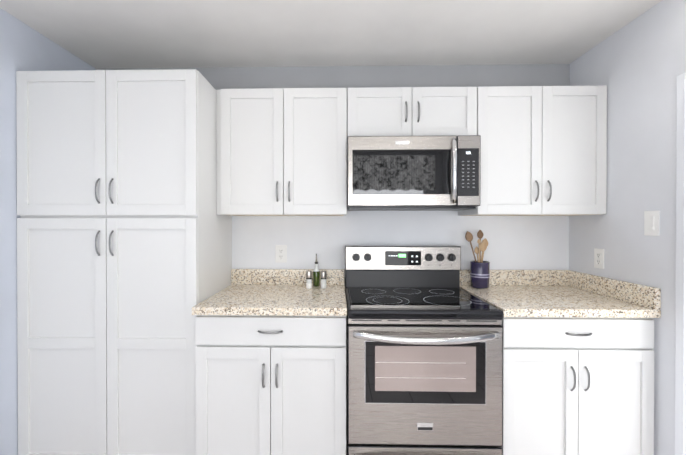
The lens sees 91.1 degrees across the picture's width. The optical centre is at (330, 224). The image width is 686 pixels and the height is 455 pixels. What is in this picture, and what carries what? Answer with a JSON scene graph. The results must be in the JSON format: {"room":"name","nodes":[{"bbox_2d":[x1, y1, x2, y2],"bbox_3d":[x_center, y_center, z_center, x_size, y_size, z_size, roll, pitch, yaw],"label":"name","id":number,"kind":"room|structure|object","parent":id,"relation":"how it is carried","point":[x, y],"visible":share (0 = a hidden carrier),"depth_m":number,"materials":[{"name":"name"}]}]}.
{"room":"kitchen","nodes":[
{"label":"kitchen","id":0,"kind":"room"},
{"bbox_2d":[0,8,95,454],"bbox_3d":[-1.751,0.127,0.588,0.120,2.430,3.570,0,0,1],"label":"wall","id":1,"kind":"structure","parent":0,"point":[24,47],"depth_m":1.75,"materials":[{"name":"paint"}]},
{"bbox_2d":[0,0,661,68],"bbox_3d":[1.461,-1.125,2.043,6.480,0.060,6.870,0,0,1],"label":"ceiling","id":2,"kind":"structure","parent":0,"point":[105,34],"depth_m":1.90,"materials":[{"name":"paint"}]},
{"bbox_2d":[96,64,569,269],"bbox_3d":[-0.031,0.118,2.396,3.481,2.430,0.120,0,0,1],"label":"wall","id":3,"kind":"structure","parent":0,"point":[528,242],"depth_m":2.32,"materials":[{"name":"paint"}]},
{"bbox_2d":[275,245,286,262],"bbox_3d":[-0.344,0.203,2.339,0.080,0.121,0.008,0,0,1],"label":"outlet","id":4,"kind":"object","parent":3,"relation":"attached to","point":[280,253],"visible":1,"depth_m":2.34,"materials":[{"name":"white plastic"}]},
{"bbox_2d":[216,88,346,215],"bbox_3d":[-0.294,-0.439,2.161,0.791,0.758,0.352,0,0,1],"label":"upper cabinet","id":5,"kind":"object","parent":3,"relation":"attached to","point":[281,152],"visible":1,"depth_m":2.02,"materials":[{"name":"white wood"}]},
{"bbox_2d":[347,87,476,136],"bbox_3d":[0.487,-0.665,2.143,0.767,0.304,0.352,0,0,1],"label":"upper cabinet","id":6,"kind":"object","parent":3,"relation":"attached to","point":[413,111],"visible":0.77,"depth_m":2.00,"materials":[{"name":"white wood"}]},
{"bbox_2d":[347,135,480,210],"bbox_3d":[0.483,-0.303,2.098,0.762,0.418,0.447,0,0,1],"label":"microwave","id":7,"kind":"object","parent":6,"relation":"attached to","point":[413,173],"visible":1,"depth_m":1.93,"materials":[{"name":"grey metal"}]},
{"bbox_2d":[458,85,606,215],"bbox_3d":[1.248,-0.438,2.128,0.752,0.758,0.352,0,0,1],"label":"upper cabinet","id":8,"kind":"object","parent":3,"relation":"attached to","point":[543,150],"visible":0.98,"depth_m":1.99,"materials":[{"name":"white wood"}]},
{"bbox_2d":[569,0,685,454],"bbox_3d":[1.631,0.127,0.515,0.076,2.430,3.570,0,0,1],"label":"wall","id":9,"kind":"structure","parent":0,"point":[637,66],"depth_m":1.74,"materials":[{"name":"paint"}]},
{"bbox_2d":[594,248,603,268],"bbox_3d":[1.621,0.205,2.031,0.008,0.118,0.075,0,0,1],"label":"outlet","id":10,"kind":"object","parent":9,"relation":"attached to","point":[598,258],"visible":1,"depth_m":2.02,"materials":[{"name":"white plastic"}]},
{"bbox_2d":[644,211,659,235],"bbox_3d":[1.613,-0.006,1.691,0.010,0.125,0.080,0,0,1],"label":"light switch","id":11,"kind":"object","parent":9,"relation":"attached to","point":[651,223],"visible":1,"depth_m":1.68,"materials":[{"name":"white plastic"}]},
{"bbox_2d":[675,73,685,454],"bbox_3d":[1.644,0.327,1.118,0.104,2.025,0.888,0,0,1],"label":"door frame","id":12,"kind":"structure","parent":9,"relation":"attached to","point":[680,379],"depth_m":1.54,"materials":[{"name":"white"}]},
{"bbox_3d":[1.437,1.365,0.935,6.480,0.050,4.630,0,0,1],"label":"floor","id":13,"kind":"structure","parent":0,"visible":0},
{"bbox_2d":[16,69,231,454],"bbox_3d":[-1.176,0.259,2.052,0.963,2.152,0.614,0,0,1],"label":"pantry cabinet","id":14,"kind":"object","parent":13,"relation":"on","point":[124,248],"visible":0.98,"depth_m":1.78,"materials":[{"name":"white wood"}]},
{"bbox_2d":[195,315,345,454],"bbox_3d":[-0.303,0.895,2.011,0.780,0.880,0.665,0,0,1],"label":"base cabinet","id":15,"kind":"object","parent":13,"relation":"on","point":[270,385],"visible":1,"depth_m":1.71,"materials":[{"name":"white wood"}]},
{"bbox_2d":[192,269,346,315],"bbox_3d":[-0.301,0.383,2.012,0.783,0.145,0.658,0,0,1],"label":"countertop","id":16,"kind":"structure","parent":15,"relation":"on","point":[271,292],"depth_m":1.94,"materials":[{"name":"stone"}]},
{"bbox_2d":[306,271,311,288],"bbox_3d":[-0.139,0.357,2.188,0.040,0.113,0.040,0,0,1],"label":"salt shaker","id":17,"kind":"object","parent":16,"relation":"on","point":[308,279],"visible":0.96,"depth_m":2.17,"materials":[{"name":"white glass"}]},
{"bbox_2d":[313,254,319,285],"bbox_3d":[-0.095,0.304,2.263,0.048,0.218,0.048,0,0,1],"label":"olive oil bottle","id":18,"kind":"object","parent":16,"relation":"on","point":[316,276],"visible":1,"depth_m":2.25,"materials":[{"name":"green glass"}]},
{"bbox_2d":[320,271,326,288],"bbox_3d":[-0.045,0.357,2.186,0.040,0.113,0.040,0,0,1],"label":"pepper shaker","id":19,"kind":"object","parent":16,"relation":"on","point":[323,275],"visible":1,"depth_m":2.17,"materials":[{"name":"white glass"}]},
{"bbox_2d":[345,245,503,454],"bbox_3d":[0.474,0.740,1.948,0.765,1.190,0.730,0,0,1],"label":"range","id":20,"kind":"object","parent":13,"relation":"on","point":[424,353],"visible":1,"depth_m":1.66,"materials":[{"name":"grey metal"}]},
{"bbox_2d":[500,317,653,454],"bbox_3d":[1.245,0.895,1.978,0.755,0.880,0.665,0,0,1],"label":"base cabinet","id":21,"kind":"object","parent":13,"relation":"on","point":[578,385],"visible":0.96,"depth_m":1.68,"materials":[{"name":"white wood"}]},
{"bbox_2d":[460,269,660,317],"bbox_3d":[1.241,0.383,1.979,0.763,0.145,0.658,0,0,1],"label":"countertop","id":22,"kind":"structure","parent":21,"relation":"on","point":[539,293],"depth_m":1.89,"materials":[{"name":"stone"}]},
{"bbox_2d":[465,230,489,288],"bbox_3d":[0.967,0.224,2.217,0.155,0.379,0.120,0,0,1],"label":"utensil crock","id":23,"kind":"object","parent":22,"relation":"on","point":[479,273],"visible":1,"depth_m":2.19,"materials":[{"name":"blue ceramic"}]}
]}

